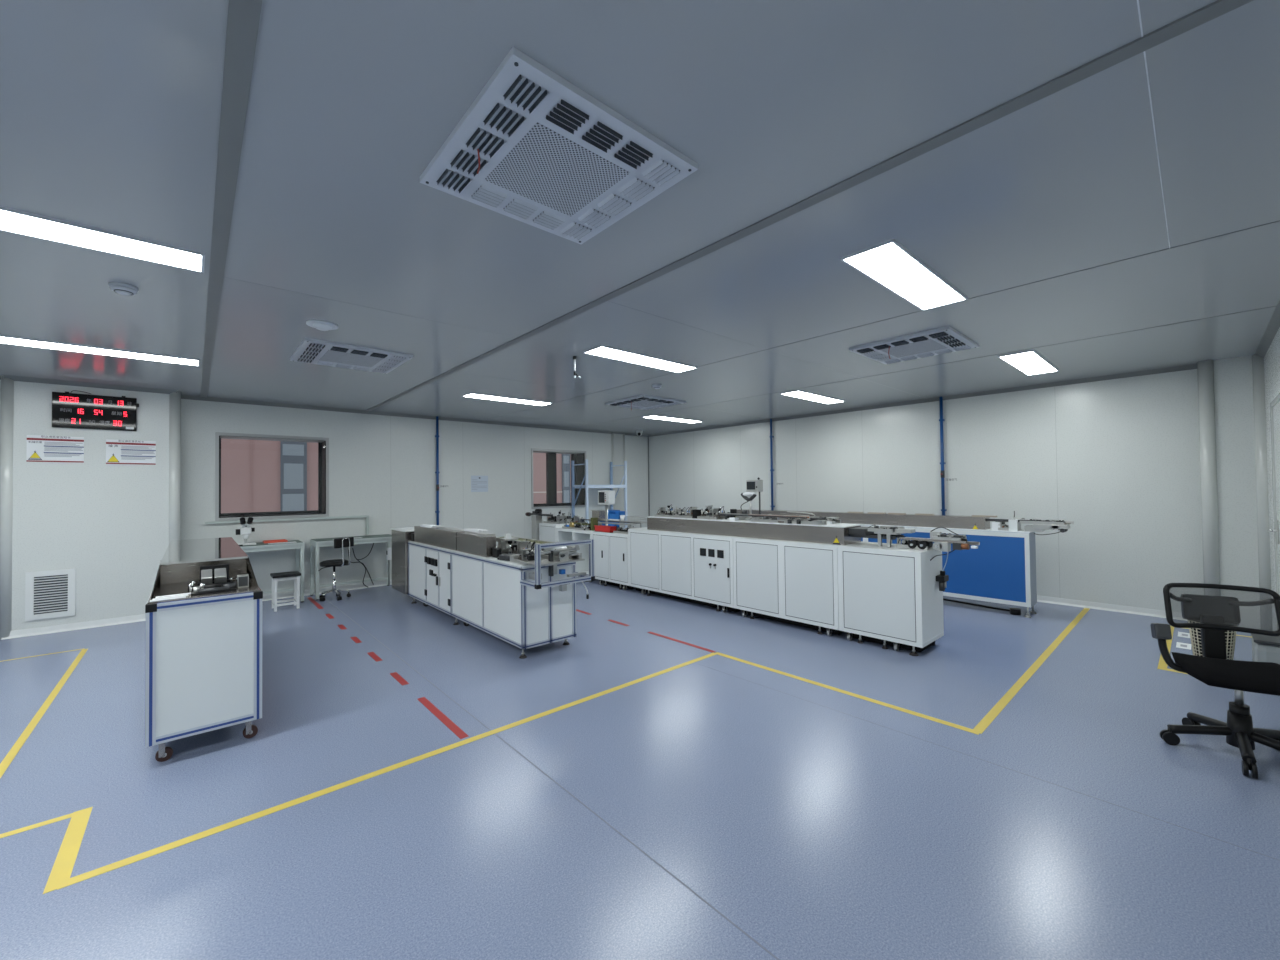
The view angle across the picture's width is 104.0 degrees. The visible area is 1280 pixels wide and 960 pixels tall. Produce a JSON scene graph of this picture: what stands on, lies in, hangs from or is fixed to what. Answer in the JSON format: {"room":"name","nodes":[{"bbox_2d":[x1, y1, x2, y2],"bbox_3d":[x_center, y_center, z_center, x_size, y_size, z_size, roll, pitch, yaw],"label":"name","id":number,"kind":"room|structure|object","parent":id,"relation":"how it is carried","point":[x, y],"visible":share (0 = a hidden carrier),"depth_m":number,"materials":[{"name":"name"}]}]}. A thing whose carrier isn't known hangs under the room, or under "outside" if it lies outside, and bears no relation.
{"room":"clean room","nodes":[
{"label":"clean room","id":0,"kind":"room"},
{"bbox_2d":[0,380,648,630],"bbox_3d":[-3.887,0.287,7.798,10.990,2.675,0.620,0,-1,-42],"label":"wall","id":1,"kind":"structure","parent":0,"point":[109,523],"depth_m":6.74,"materials":[{"name":"paint"}]},
{"bbox_2d":[0,375,13,638],"bbox_3d":[-6.472,0.272,5.115,0.100,2.675,0.100,0,-1,-42],"label":"trim","id":2,"kind":"structure","parent":1,"relation":"attached to","point":[7,385],"depth_m":5.08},
{"bbox_2d":[25,568,75,620],"bbox_3d":[-6.210,1.204,5.272,0.345,0.500,0.018,0,-1,-42],"label":"air vent","id":3,"kind":"object","parent":1,"relation":"in","point":[51,593],"visible":1,"depth_m":5.27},
{"bbox_2d":[26,435,83,462],"bbox_3d":[-6.213,-0.329,5.319,0.400,0.278,0.004,0,-1,-42],"label":"safety sign","id":4,"kind":"object","parent":1,"relation":"attached to","point":[40,448],"visible":1,"depth_m":5.31,"materials":[{"name":"paper"}]},
{"bbox_2d":[1,614,145,639],"bbox_3d":[-5.961,1.575,5.476,1.290,0.070,0.040,0,-1,-42],"label":"baseboard","id":5,"kind":"structure","parent":1,"relation":"attached to","point":[136,618],"depth_m":5.38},
{"bbox_2d":[4,375,176,393],"bbox_3d":[-5.986,-1.040,5.514,1.290,0.050,0.055,0,-1,-42],"label":"trim","id":6,"kind":"structure","parent":1,"relation":"attached to","point":[14,378],"depth_m":5.46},
{"bbox_2d":[52,390,138,430],"bbox_3d":[-5.984,-0.763,5.514,0.653,0.412,0.039,0,-1,-41],"label":"digital clock","id":7,"kind":"object","parent":1,"relation":"attached to","point":[69,410],"visible":1,"depth_m":5.48,"materials":[{"name":"black"}]},
{"bbox_2d":[106,439,155,464],"bbox_3d":[-5.793,-0.316,5.695,0.398,0.274,0.004,0,-1,-42],"label":"safety sign","id":8,"kind":"object","parent":1,"relation":"attached to","point":[117,451],"visible":1,"depth_m":5.69,"materials":[{"name":"paper"}]},
{"bbox_2d":[169,391,180,542],"bbox_3d":[-5.540,0.275,5.948,0.110,2.675,0.110,0,-1,-42],"label":"trim","id":9,"kind":"structure","parent":1,"relation":"attached to","point":[174,398],"depth_m":5.92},
{"bbox_2d":[215,432,328,520],"bbox_3d":[-5.082,-0.041,6.947,1.257,1.140,0.312,0,-1,-42],"label":"window","id":10,"kind":"structure","parent":1,"relation":"in","point":[323,443],"depth_m":6.97,"materials":[{"name":"metal"}]},
{"bbox_2d":[205,515,368,534],"bbox_3d":[-4.806,0.676,6.949,1.870,0.290,0.044,0,-1,-42],"label":"cable trunking","id":11,"kind":"object","parent":1,"relation":"attached to","point":[360,516],"visible":1,"depth_m":6.99,"materials":[{"name":"paint"}]},
{"bbox_2d":[262,580,391,600],"bbox_3d":[-2.732,1.593,8.789,7.940,0.070,0.040,0,-1,-42],"label":"baseboard","id":12,"kind":"structure","parent":1,"relation":"attached to","point":[378,583],"depth_m":7.29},
{"bbox_2d":[181,395,647,436],"bbox_3d":[-2.756,-1.021,8.827,7.940,0.050,0.055,0,-1,-42],"label":"trim","id":13,"kind":"structure","parent":1,"relation":"attached to","point":[190,397],"depth_m":7.68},
{"bbox_2d":[435,416,439,524],"bbox_3d":[-3.334,0.113,8.245,0.056,2.325,0.103,0,-1,-42],"label":"pipe","id":14,"kind":"object","parent":1,"relation":"attached to","point":[437,472],"visible":0.89,"depth_m":8.24,"materials":[{"name":"blue paint"}]},
{"bbox_2d":[471,476,487,491],"bbox_3d":[-2.814,0.066,8.774,0.310,0.285,0.003,0,-1,-42],"label":"paper notice","id":15,"kind":"object","parent":1,"relation":"attached to","point":[478,483],"visible":1,"depth_m":8.77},
{"bbox_2d":[531,448,585,508],"bbox_3d":[-1.677,-0.021,9.986,1.270,1.145,0.312,0,-1,-42],"label":"window","id":16,"kind":"structure","parent":1,"relation":"in","point":[578,458],"depth_m":10.04,"materials":[{"name":"metal"}]},
{"bbox_2d":[611,433,614,509],"bbox_3d":[-0.578,0.299,10.766,0.060,2.675,0.060,0,-1,-42],"label":"trim","id":17,"kind":"structure","parent":1,"relation":"attached to","point":[612,434],"depth_m":10.75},
{"bbox_2d":[614,434,623,527],"bbox_3d":[-0.462,0.299,10.869,0.310,2.675,0.022,0,-1,-42],"label":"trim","id":18,"kind":"structure","parent":1,"relation":"attached to","point":[618,438],"depth_m":10.87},
{"bbox_2d":[623,434,624,526],"bbox_3d":[-0.347,0.300,10.973,0.060,2.675,0.060,0,-1,-42],"label":"trim","id":19,"kind":"structure","parent":1,"relation":"attached to","point":[623,434],"depth_m":10.96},
{"bbox_2d":[571,459,627,528],"bbox_3d":[-0.812,0.619,10.140,1.024,2.020,0.510,0,-1,-42],"label":"storage rack","id":20,"kind":"object","parent":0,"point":[586,486],"visible":0.59,"depth_m":9.98,"materials":[{"name":"metal"}]},
{"bbox_2d":[600,510,619,526],"bbox_3d":[-0.623,0.808,10.304,0.320,0.377,0.290,0,-1,-42],"label":"storage box","id":21,"kind":"object","parent":20,"relation":"on","point":[608,510],"visible":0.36,"depth_m":10.19,"materials":[{"name":"blue plastic"}]},
{"bbox_2d":[0,0,1279,434],"bbox_3d":[-1.063,-1.196,4.641,11.390,0.120,9.550,0,-1,-42],"label":"ceiling","id":22,"kind":"structure","parent":0,"point":[110,110],"depth_m":2.13,"materials":[{"name":"paint"}]},
{"bbox_2d":[0,335,199,365],"bbox_3d":[-5.031,-1.097,3.858,2.452,0.012,0.274,0,-1,-42],"label":"recessed light","id":23,"kind":"object","parent":22,"relation":"in","point":[11,340],"visible":1,"depth_m":4.22,"materials":[{"name":"white"}]},
{"bbox_2d":[0,206,204,272],"bbox_3d":[-3.226,-1.152,1.837,2.452,0.012,0.274,0,-1,-42],"label":"recessed light","id":24,"kind":"object","parent":22,"relation":"in","point":[11,220],"visible":1,"depth_m":2.39,"materials":[{"name":"white"}]},
{"bbox_2d":[108,282,138,295],"bbox_3d":[-3.042,-1.118,2.946,0.124,0.046,0.124,0,-1,-42],"label":"smoke detector","id":25,"kind":"object","parent":22,"relation":"attached to","point":[120,288],"visible":1,"depth_m":2.92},
{"bbox_2d":[200,0,261,396],"bbox_3d":[-2.598,-1.142,3.054,0.062,0.009,8.830,0,-1,-42],"label":"ceiling beam","id":26,"kind":"structure","parent":22,"relation":"attached to","point":[243,18],"depth_m":1.72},
{"bbox_2d":[306,320,337,330],"bbox_3d":[-2.322,-1.130,3.656,0.200,0.068,0.200,0,-1,-42],"label":"ceiling disc","id":27,"kind":"object","parent":22,"relation":"attached to","point":[321,325],"visible":0.99,"depth_m":3.62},
{"bbox_2d":[290,338,412,373],"bbox_3d":[-2.622,-1.102,4.540,0.820,0.034,0.820,0,-1,-42],"label":"ceiling vent","id":28,"kind":"object","parent":22,"relation":"in","point":[312,351],"visible":1,"depth_m":4.46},
{"bbox_2d":[226,277,511,337],"bbox_3d":[-1.683,-1.149,3.438,1.816,0.002,0.003,0,-1,-42],"label":"trim","id":29,"kind":"structure","parent":22,"relation":"attached to","point":[226,277],"depth_m":3.28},
{"bbox_2d":[462,393,552,405],"bbox_3d":[-1.770,-1.086,6.769,1.194,0.012,0.274,0,-1,-42],"label":"recessed light","id":30,"kind":"object","parent":22,"relation":"in","point":[470,395],"visible":1,"depth_m":6.72,"materials":[{"name":"white"}]},
{"bbox_2d":[420,47,697,243],"bbox_3d":[-0.320,-1.173,1.921,0.765,0.034,0.765,0,-1,-42],"label":"ceiling vent","id":31,"kind":"object","parent":22,"relation":"in","point":[556,159],"visible":1,"depth_m":1.82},
{"bbox_2d":[573,356,580,377],"bbox_3d":[-0.582,-1.038,4.619,0.075,0.206,0.032,0,-1,-17],"label":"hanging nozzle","id":32,"kind":"object","parent":22,"relation":"hanging from","point":[574,357],"visible":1,"depth_m":4.61,"materials":[{"name":"metal"}]},
{"bbox_2d":[583,345,697,372],"bbox_3d":[0.039,-1.140,4.766,1.224,0.012,0.274,0,-1,-42],"label":"recessed light","id":33,"kind":"object","parent":22,"relation":"in","point":[602,351],"visible":1,"depth_m":4.71,"materials":[{"name":"white"}]},
{"bbox_2d":[605,395,685,409],"bbox_3d":[0.076,-1.090,7.111,0.820,0.034,0.820,0,-1,-42],"label":"ceiling vent","id":34,"kind":"object","parent":22,"relation":"in","point":[645,402],"visible":1,"depth_m":7.01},
{"bbox_2d":[642,415,702,422],"bbox_3d":[0.598,-1.077,8.884,1.264,0.012,0.274,0,-1,-42],"label":"recessed light","id":35,"kind":"object","parent":22,"relation":"in","point":[650,416],"visible":1,"depth_m":8.87,"materials":[{"name":"white"}]},
{"bbox_2d":[609,301,923,397],"bbox_3d":[1.939,-1.161,5.182,5.790,0.002,0.003,0,-1,-42],"label":"trim","id":36,"kind":"structure","parent":22,"relation":"attached to","point":[609,301],"depth_m":4.17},
{"bbox_2d":[366,0,1253,410],"bbox_3d":[-1.205,-1.137,4.312,0.060,0.009,8.850,0,-1,-42],"label":"ceiling beam","id":37,"kind":"structure","parent":22,"relation":"attached to","point":[1209,12],"depth_m":1.77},
{"bbox_2d":[780,390,844,403],"bbox_3d":[2.392,-1.132,6.867,1.254,0.012,0.274,0,-1,-42],"label":"recessed light","id":38,"kind":"object","parent":22,"relation":"in","point":[798,393],"visible":1,"depth_m":6.83,"materials":[{"name":"white"}]},
{"bbox_2d":[484,220,1279,420],"bbox_3d":[0.168,-1.134,5.537,0.010,0.002,8.850,0,-1,-42],"label":"trim","id":39,"kind":"structure","parent":22,"relation":"attached to","point":[1279,220],"depth_m":3.08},
{"bbox_2d":[840,239,967,310],"bbox_3d":[1.613,-1.188,2.981,1.194,0.012,0.274,0,-1,-42],"label":"recessed light","id":40,"kind":"object","parent":22,"relation":"in","point":[889,263],"visible":1,"depth_m":2.90,"materials":[{"name":"white"}]},
{"bbox_2d":[849,326,978,363],"bbox_3d":[2.413,-1.162,4.412,0.790,0.034,0.790,0,-1,-42],"label":"ceiling vent","id":41,"kind":"object","parent":22,"relation":"in","point":[943,340],"visible":1,"depth_m":4.33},
{"bbox_2d":[574,306,1275,427],"bbox_3d":[1.540,-1.129,6.763,0.010,0.002,8.850,0,-1,-42],"label":"trim","id":42,"kind":"structure","parent":22,"relation":"attached to","point":[1273,306],"depth_m":4.67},
{"bbox_2d":[998,350,1058,375],"bbox_3d":[3.970,-1.179,5.085,1.234,0.012,0.274,0,-1,-42],"label":"recessed light","id":43,"kind":"object","parent":22,"relation":"in","point":[1030,362],"visible":1,"depth_m":5.01,"materials":[{"name":"white"}]},
{"bbox_2d":[1137,0,1169,247],"bbox_3d":[1.724,-1.216,1.681,2.805,0.002,0.004,0,-1,-42],"label":"trim","id":44,"kind":"structure","parent":22,"relation":"attached to","point":[1138,6],"depth_m":1.65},
{"bbox_2d":[0,577,1279,959],"bbox_3d":[-1.031,1.599,4.594,11.390,0.120,9.550,0,-1,-42],"label":"floor","id":45,"kind":"structure","parent":0,"point":[820,832],"depth_m":2.35,"materials":[{"name":"blue plastic"}]},
{"bbox_2d":[0,813,72,837],"bbox_3d":[-3.601,1.513,1.343,2.825,0.001,0.040,0,-1,-42],"label":"tape","id":46,"kind":"object","parent":45,"relation":"on","point":[50,821],"visible":1,"depth_m":2.19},
{"bbox_2d":[0,649,87,777],"bbox_3d":[-4.026,1.552,3.369,0.040,0.001,3.550,0,-1,-42],"label":"tape","id":47,"kind":"object","parent":45,"relation":"on","point":[14,750],"visible":1,"depth_m":3.25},
{"bbox_2d":[43,807,92,893],"bbox_3d":[-2.356,1.511,2.070,0.060,0.001,0.625,0,-1,-42],"label":"tape","id":48,"kind":"object","parent":45,"relation":"on","point":[60,874],"visible":1,"depth_m":2.03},
{"bbox_2d":[145,537,262,761],"bbox_3d":[-3.291,1.028,3.772,0.495,1.045,2.655,0,-1,-42],"label":"equipment cart","id":49,"kind":"object","parent":45,"relation":"on","point":[203,658],"depth_m":2.82,"materials":[{"name":"metal"}]},
{"bbox_2d":[151,537,257,595],"bbox_3d":[-3.208,0.589,3.683,0.473,0.172,2.110,0,-1,-42],"label":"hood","id":50,"kind":"object","parent":49,"relation":"attached to","point":[190,565],"depth_m":3.22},
{"bbox_2d":[240,540,303,601],"bbox_3d":[-4.991,1.220,6.422,1.075,0.788,0.475,0,-1,-42],"label":"desk","id":51,"kind":"object","parent":45,"relation":"on","point":[260,546],"visible":0.34,"depth_m":6.59,"materials":[{"name":"paint"}]},
{"bbox_2d":[236,517,255,544],"bbox_3d":[-5.025,0.648,6.376,0.200,0.353,0.252,0,-1,-42],"label":"microscope","id":52,"kind":"object","parent":51,"relation":"on","point":[245,531],"visible":0.91,"depth_m":6.34,"materials":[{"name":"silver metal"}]},
{"bbox_2d":[263,539,287,542],"bbox_3d":[-4.875,0.818,6.681,0.250,0.021,0.210,0,-1,-42],"label":"tray","id":53,"kind":"object","parent":51,"relation":"on","point":[280,540],"visible":1,"depth_m":6.66,"materials":[{"name":"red plastic"}]},
{"bbox_2d":[270,571,300,611],"bbox_3d":[-4.442,1.388,6.268,0.290,0.435,0.290,0,-1,-42],"label":"stool","id":54,"kind":"object","parent":45,"relation":"on","point":[295,575],"visible":1,"depth_m":6.25,"materials":[{"name":"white plastic"}]},
{"bbox_2d":[308,597,323,608],"bbox_3d":[-4.253,1.607,6.544,0.050,0.001,0.910,0,-1,-42],"label":"tape","id":55,"kind":"object","parent":45,"relation":"on","point":[311,599],"visible":1,"depth_m":6.50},
{"bbox_2d":[318,537,353,600],"bbox_3d":[-4.139,1.195,6.778,0.432,0.832,0.368,-1,-1,20],"label":"chair","id":56,"kind":"object","parent":45,"relation":"on","point":[348,541],"visible":1,"depth_m":6.73,"materials":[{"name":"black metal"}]},
{"bbox_2d":[310,534,391,599],"bbox_3d":[-4.107,1.224,7.211,1.035,0.788,0.475,0,-1,-42],"label":"desk","id":57,"kind":"object","parent":45,"relation":"on","point":[322,542],"depth_m":7.03,"materials":[{"name":"paint"}]},
{"bbox_2d":[348,543,373,586],"bbox_3d":[-4.131,1.263,7.437,0.362,0.687,0.066,0,-1,-42],"label":"power cable","id":58,"kind":"object","parent":57,"relation":"attached to","point":[373,543],"visible":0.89,"depth_m":7.43,"materials":[{"name":"black plastic"}]},
{"bbox_2d":[367,652,381,661],"bbox_3d":[-2.329,1.550,4.389,0.050,0.001,0.310,0,-1,-42],"label":"tape","id":59,"kind":"object","parent":45,"relation":"on","point":[373,655],"visible":1,"depth_m":4.39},
{"bbox_2d":[57,653,716,889],"bbox_3d":[-0.748,1.510,3.114,3.780,0.001,0.050,0,-1,-42],"label":"tape","id":60,"kind":"object","parent":45,"relation":"on","point":[121,863],"visible":1,"depth_m":2.43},
{"bbox_2d":[390,672,408,685],"bbox_3d":[-1.863,1.536,3.867,0.050,0.001,0.330,0,-1,-42],"label":"tape","id":61,"kind":"object","parent":45,"relation":"on","point":[402,681],"visible":1,"depth_m":3.87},
{"bbox_2d":[417,697,467,738],"bbox_3d":[-1.282,1.518,3.216,0.050,0.001,0.765,0,-1,-42],"label":"tape","id":62,"kind":"object","parent":45,"relation":"on","point":[453,727],"visible":1,"depth_m":3.18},
{"bbox_2d":[391,526,594,658],"bbox_3d":[-1.934,1.059,5.713,0.610,1.017,3.981,0,-1,-42],"label":"machine","id":63,"kind":"object","parent":45,"relation":"on","point":[521,592],"visible":1,"depth_m":4.75,"materials":[{"name":"white metal"}]},
{"bbox_2d":[464,528,487,532],"bbox_3d":[-1.841,0.565,5.633,0.126,0.034,0.428,0,-1,-42],"label":"glove","id":64,"kind":"object","parent":63,"relation":"on","point":[467,529],"visible":1,"depth_m":5.62,"materials":[{"name":"fabric"}]},
{"bbox_2d":[325,598,779,959],"bbox_3d":[-1.503,1.529,3.692,0.007,0.001,8.430,0,-1,-42],"label":"trim","id":65,"kind":"structure","parent":45,"relation":"attached to","point":[661,866],"depth_m":2.10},
{"bbox_2d":[539,523,569,549],"bbox_3d":[-1.397,1.183,8.784,0.522,0.860,0.546,0,-1,-42],"label":"base cabinet","id":66,"kind":"object","parent":45,"relation":"on","point":[547,531],"visible":0.09,"depth_m":8.59,"materials":[{"name":"metal"}]},
{"bbox_2d":[525,509,572,539],"bbox_3d":[-1.605,0.843,8.937,0.515,0.650,0.980,0,-1,-42],"label":"mechanism","id":67,"kind":"object","parent":66,"relation":"on","point":[536,515],"visible":0.83,"depth_m":8.82,"materials":[{"name":"metal"}]},
{"bbox_2d":[556,528,592,581],"bbox_3d":[-0.871,1.197,8.194,0.522,0.800,1.026,0,-1,-42],"label":"base cabinet","id":68,"kind":"object","parent":45,"relation":"on","point":[562,534],"visible":0.12,"depth_m":8.12,"materials":[{"name":"white metal"}]},
{"bbox_2d":[562,515,646,533],"bbox_3d":[-0.588,0.678,7.873,0.467,0.218,1.717,0,-1,-42],"label":"mechanism","id":69,"kind":"object","parent":68,"relation":"on","point":[578,523],"visible":0.83,"depth_m":7.81,"materials":[{"name":"metal"}]},
{"bbox_2d":[591,510,605,519],"bbox_3d":[-0.679,0.565,8.175,0.140,0.150,0.220,0,-1,-42],"label":"hopper","id":70,"kind":"object","parent":69,"relation":"on","point":[600,514],"visible":0.81,"depth_m":8.11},
{"bbox_2d":[609,511,624,520],"bbox_3d":[-0.359,0.560,7.844,0.125,0.140,0.250,0,-1,-42],"label":"bin","id":71,"kind":"object","parent":69,"relation":"on","point":[615,515],"visible":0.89,"depth_m":7.82,"materials":[{"name":"blue plastic"}]},
{"bbox_2d":[589,519,646,527],"bbox_3d":[-0.355,0.710,7.823,0.185,0.149,1.330,0,-1,-42],"label":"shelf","id":72,"kind":"object","parent":69,"relation":"attached to","point":[640,523],"depth_m":7.59,"materials":[{"name":"metal"}]},
{"bbox_2d":[592,531,635,589],"bbox_3d":[-0.251,1.178,7.495,0.528,0.800,0.836,0,-1,-42],"label":"base cabinet","id":73,"kind":"object","parent":45,"relation":"on","point":[610,549],"visible":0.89,"depth_m":7.29,"materials":[{"name":"white metal"}]},
{"bbox_2d":[594,525,616,532],"bbox_3d":[-0.523,0.736,7.546,0.125,0.090,0.400,0,-1,-42],"label":"tray","id":74,"kind":"object","parent":73,"relation":"on","point":[600,528],"visible":0.93,"depth_m":7.47,"materials":[{"name":"plastic"}]},
{"bbox_2d":[598,490,614,525],"bbox_3d":[-0.569,0.890,8.546,0.280,1.420,0.300,0,-1,-42],"label":"control box","id":75,"kind":"object","parent":73,"relation":"on","point":[606,497],"visible":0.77,"depth_m":8.48,"materials":[{"name":"white plastic"}]},
{"bbox_2d":[647,632,715,652],"bbox_3d":[0.372,1.524,4.723,0.045,0.001,0.850,0,-1,-42],"label":"tape","id":76,"kind":"object","parent":45,"relation":"on","point":[676,640],"visible":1,"depth_m":4.68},
{"bbox_2d":[628,527,739,612],"bbox_3d":[0.633,1.109,6.496,0.542,0.885,1.826,0,-1,-42],"label":"base cabinet","id":77,"kind":"object","parent":45,"relation":"on","point":[697,568],"visible":0.9,"depth_m":6.22,"materials":[{"name":"white metal"}]},
{"bbox_2d":[733,537,861,635],"bbox_3d":[1.659,1.079,5.361,0.522,0.885,1.226,0,-1,-42],"label":"base cabinet","id":78,"kind":"object","parent":45,"relation":"on","point":[789,582],"visible":0.84,"depth_m":5.13,"materials":[{"name":"metal"}]},
{"bbox_2d":[647,516,863,544],"bbox_3d":[1.179,0.561,5.939,0.428,0.177,2.774,0,-1,-42],"label":"box","id":79,"kind":"object","parent":78,"relation":"on","point":[837,533],"visible":0.91,"depth_m":5.47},
{"bbox_2d":[730,477,762,519],"bbox_3d":[1.284,0.223,6.045,0.170,0.500,0.365,0,-1,-42],"label":"machine","id":80,"kind":"object","parent":79,"relation":"on","point":[752,486],"visible":0.89,"depth_m":5.96,"materials":[{"name":"metal"}]},
{"bbox_2d":[654,504,840,524],"bbox_3d":[1.124,0.396,6.029,0.427,0.156,2.511,0,-1,-42],"label":"mechanism","id":81,"kind":"object","parent":79,"relation":"on","point":[708,513],"visible":1,"depth_m":5.84,"materials":[{"name":"metal"}]},
{"bbox_2d":[649,516,863,527],"bbox_3d":[1.178,0.478,5.940,0.428,0.010,2.774,0,-1,-42],"label":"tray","id":82,"kind":"object","parent":79,"relation":"on","point":[748,522],"depth_m":5.60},
{"bbox_2d":[714,652,979,734],"bbox_3d":[1.321,1.496,3.650,0.050,0.001,1.975,0,-1,-42],"label":"tape","id":83,"kind":"object","parent":45,"relation":"on","point":[717,653],"visible":1,"depth_m":3.44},
{"bbox_2d":[838,541,953,655],"bbox_3d":[2.353,1.050,4.584,0.522,0.901,0.851,0,-1,-42],"label":"base cabinet","id":84,"kind":"object","parent":45,"relation":"on","point":[892,596],"visible":0.98,"depth_m":4.41,"materials":[{"name":"white metal"}]},
{"bbox_2d":[848,525,979,551],"bbox_3d":[2.462,0.513,4.519,0.295,0.194,1.042,0,-1,-42],"label":"conveyor","id":85,"kind":"object","parent":84,"relation":"on","point":[943,542],"visible":1,"depth_m":4.42,"materials":[{"name":"metal"}]},
{"bbox_2d":[737,509,1073,617],"bbox_3d":[2.996,0.960,7.008,0.314,1.147,4.700,0,-1,-42],"label":"machine","id":86,"kind":"object","parent":45,"relation":"on","point":[1002,569],"visible":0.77,"depth_m":5.74,"materials":[{"name":"grey paint"}]},
{"bbox_2d":[943,598,1020,614],"bbox_3d":[3.511,1.481,6.414,0.113,0.074,2.252,0,-1,-39],"label":"cable bundle","id":87,"kind":"object","parent":45,"relation":"on","point":[1014,611],"visible":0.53,"depth_m":5.76,"materials":[{"name":"black plastic"}]},
{"bbox_2d":[697,663,1278,859],"bbox_3d":[1.542,1.481,2.926,0.005,0.001,3.230,0,-1,-42],"label":"trim","id":88,"kind":"structure","parent":45,"relation":"attached to","point":[697,663],"depth_m":2.47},
{"bbox_2d":[973,608,1089,733],"bbox_3d":[3.579,1.482,4.363,4.320,0.001,0.050,0,-1,-42],"label":"tape","id":89,"kind":"object","parent":45,"relation":"on","point":[993,713],"visible":1,"depth_m":3.71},
{"bbox_2d":[1158,626,1173,667],"bbox_3d":[4.704,1.471,4.463,1.690,0.001,0.050,0,-1,-42],"label":"tape","id":90,"kind":"object","parent":45,"relation":"on","point":[1162,663],"visible":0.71,"depth_m":4.23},
{"bbox_2d":[1176,642,1190,649],"bbox_3d":[4.819,1.469,4.431,0.220,0.001,0.090,0,-1,-42],"label":"floor sticker","id":91,"kind":"object","parent":45,"relation":"on","point":[1178,644],"visible":0.93,"depth_m":4.43,"materials":[{"name":"paper"}]},
{"bbox_2d":[1178,632,1189,637],"bbox_3d":[5.170,1.470,4.745,0.220,0.001,0.090,0,-1,-42],"label":"floor sticker","id":92,"kind":"object","parent":45,"relation":"on","point":[1180,634],"visible":0.82,"depth_m":4.75,"materials":[{"name":"paper"}]},
{"bbox_2d":[1188,620,1239,659],"bbox_3d":[4.607,1.280,4.024,0.289,0.370,0.288,0,-1,-42],"label":"basket","id":93,"kind":"object","parent":45,"relation":"on","point":[1195,633],"visible":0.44,"depth_m":4.00,"materials":[{"name":"white plastic"}]},
{"bbox_2d":[1150,583,1279,778],"bbox_3d":[3.183,1.026,2.659,0.628,0.861,0.600,-1,-1,28],"label":"office chair","id":94,"kind":"object","parent":45,"relation":"on","point":[1214,669],"visible":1,"depth_m":2.74,"materials":[{"name":"black plastic"}]},
{"bbox_2d":[1251,633,1279,663],"bbox_3d":[4.470,1.282,3.532,0.400,0.352,0.185,0,-1,-42],"label":"plastic tub","id":95,"kind":"object","parent":45,"relation":"on","point":[1265,648],"visible":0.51,"depth_m":3.45,"materials":[{"name":"plastic"}]},
{"bbox_2d":[649,356,1260,628],"bbox_3d":[3.067,0.216,8.291,0.260,2.675,9.550,0,-1,-42],"label":"wall","id":96,"kind":"structure","parent":0,"point":[1126,471],"depth_m":6.06,"materials":[{"name":"paint"}]},
{"bbox_2d":[648,436,649,515],"bbox_3d":[0.204,0.302,11.459,0.030,2.675,0.030,0,-1,-42],"label":"trim","id":97,"kind":"structure","parent":96,"relation":"attached to","point":[648,436],"depth_m":11.45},
{"bbox_2d":[769,419,774,509],"bbox_3d":[2.376,-0.214,8.993,0.063,1.775,0.056,0,-1,-42],"label":"pipe","id":98,"kind":"object","parent":96,"relation":"attached to","point":[770,436],"visible":0.81,"depth_m":8.97,"materials":[{"name":"blue paint"}]},
{"bbox_2d":[648,364,1196,436],"bbox_3d":[3.120,-1.099,8.173,0.055,0.050,8.850,0,-1,-42],"label":"trim","id":99,"kind":"structure","parent":96,"relation":"attached to","point":[1191,366],"depth_m":6.66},
{"bbox_2d":[939,397,946,514],"bbox_3d":[4.189,-0.269,6.933,0.103,1.775,0.056,0,-1,-42],"label":"pipe","id":100,"kind":"object","parent":96,"relation":"attached to","point":[941,419],"visible":0.9,"depth_m":6.93,"materials":[{"name":"blue paint"}]},
{"bbox_2d":[1055,410,1059,579],"bbox_3d":[5.046,0.156,6.044,0.002,2.675,0.003,0,-1,-42],"label":"trim","id":101,"kind":"structure","parent":96,"relation":"attached to","point":[1055,410],"depth_m":6.04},
{"bbox_2d":[1037,595,1187,620],"bbox_3d":[3.032,1.519,8.272,0.040,0.070,8.480,0,-1,-42],"label":"baseboard","id":102,"kind":"structure","parent":96,"relation":"attached to","point":[1085,604],"depth_m":5.69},
{"bbox_2d":[1197,360,1220,595],"bbox_3d":[5.770,0.132,5.068,0.110,2.675,0.110,0,-1,-42],"label":"trim","id":103,"kind":"structure","parent":96,"relation":"attached to","point":[1205,369],"depth_m":5.04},
{"bbox_2d":[1252,355,1272,630],"bbox_3d":[6.017,0.124,4.807,0.120,2.675,0.120,0,-1,-42],"label":"trim","id":104,"kind":"structure","parent":96,"relation":"attached to","point":[1257,361],"depth_m":4.79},
{"bbox_2d":[1264,327,1279,630],"bbox_3d":[2.050,0.108,1.150,10.990,2.675,0.150,0,-1,-42],"label":"wall","id":105,"kind":"structure","parent":0,"point":[1272,357],"depth_m":4.52,"materials":[{"name":"paint"}]},
{"bbox_2d":[1255,298,1279,357],"bbox_3d":[1.970,-1.202,1.245,10.990,0.050,0.055,0,-1,-42],"label":"trim","id":106,"kind":"structure","parent":105,"relation":"attached to","point":[1273,326],"depth_m":4.05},
{"bbox_2d":[1267,393,1279,629],"bbox_3d":[5.121,0.393,3.985,1.090,2.130,0.119,0,-1,-42],"label":"door","id":107,"kind":"structure","parent":105,"relation":"in","point":[1275,404],"depth_m":4.27,"materials":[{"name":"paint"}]},
{"label":"outside","id":108,"kind":"structure","parent":0,"visible":0},
{"bbox_2d":[221,438,570,512],"bbox_3d":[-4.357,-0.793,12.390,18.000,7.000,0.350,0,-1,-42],"label":"window","id":109,"kind":"structure","parent":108,"point":[256,475],"depth_m":9.77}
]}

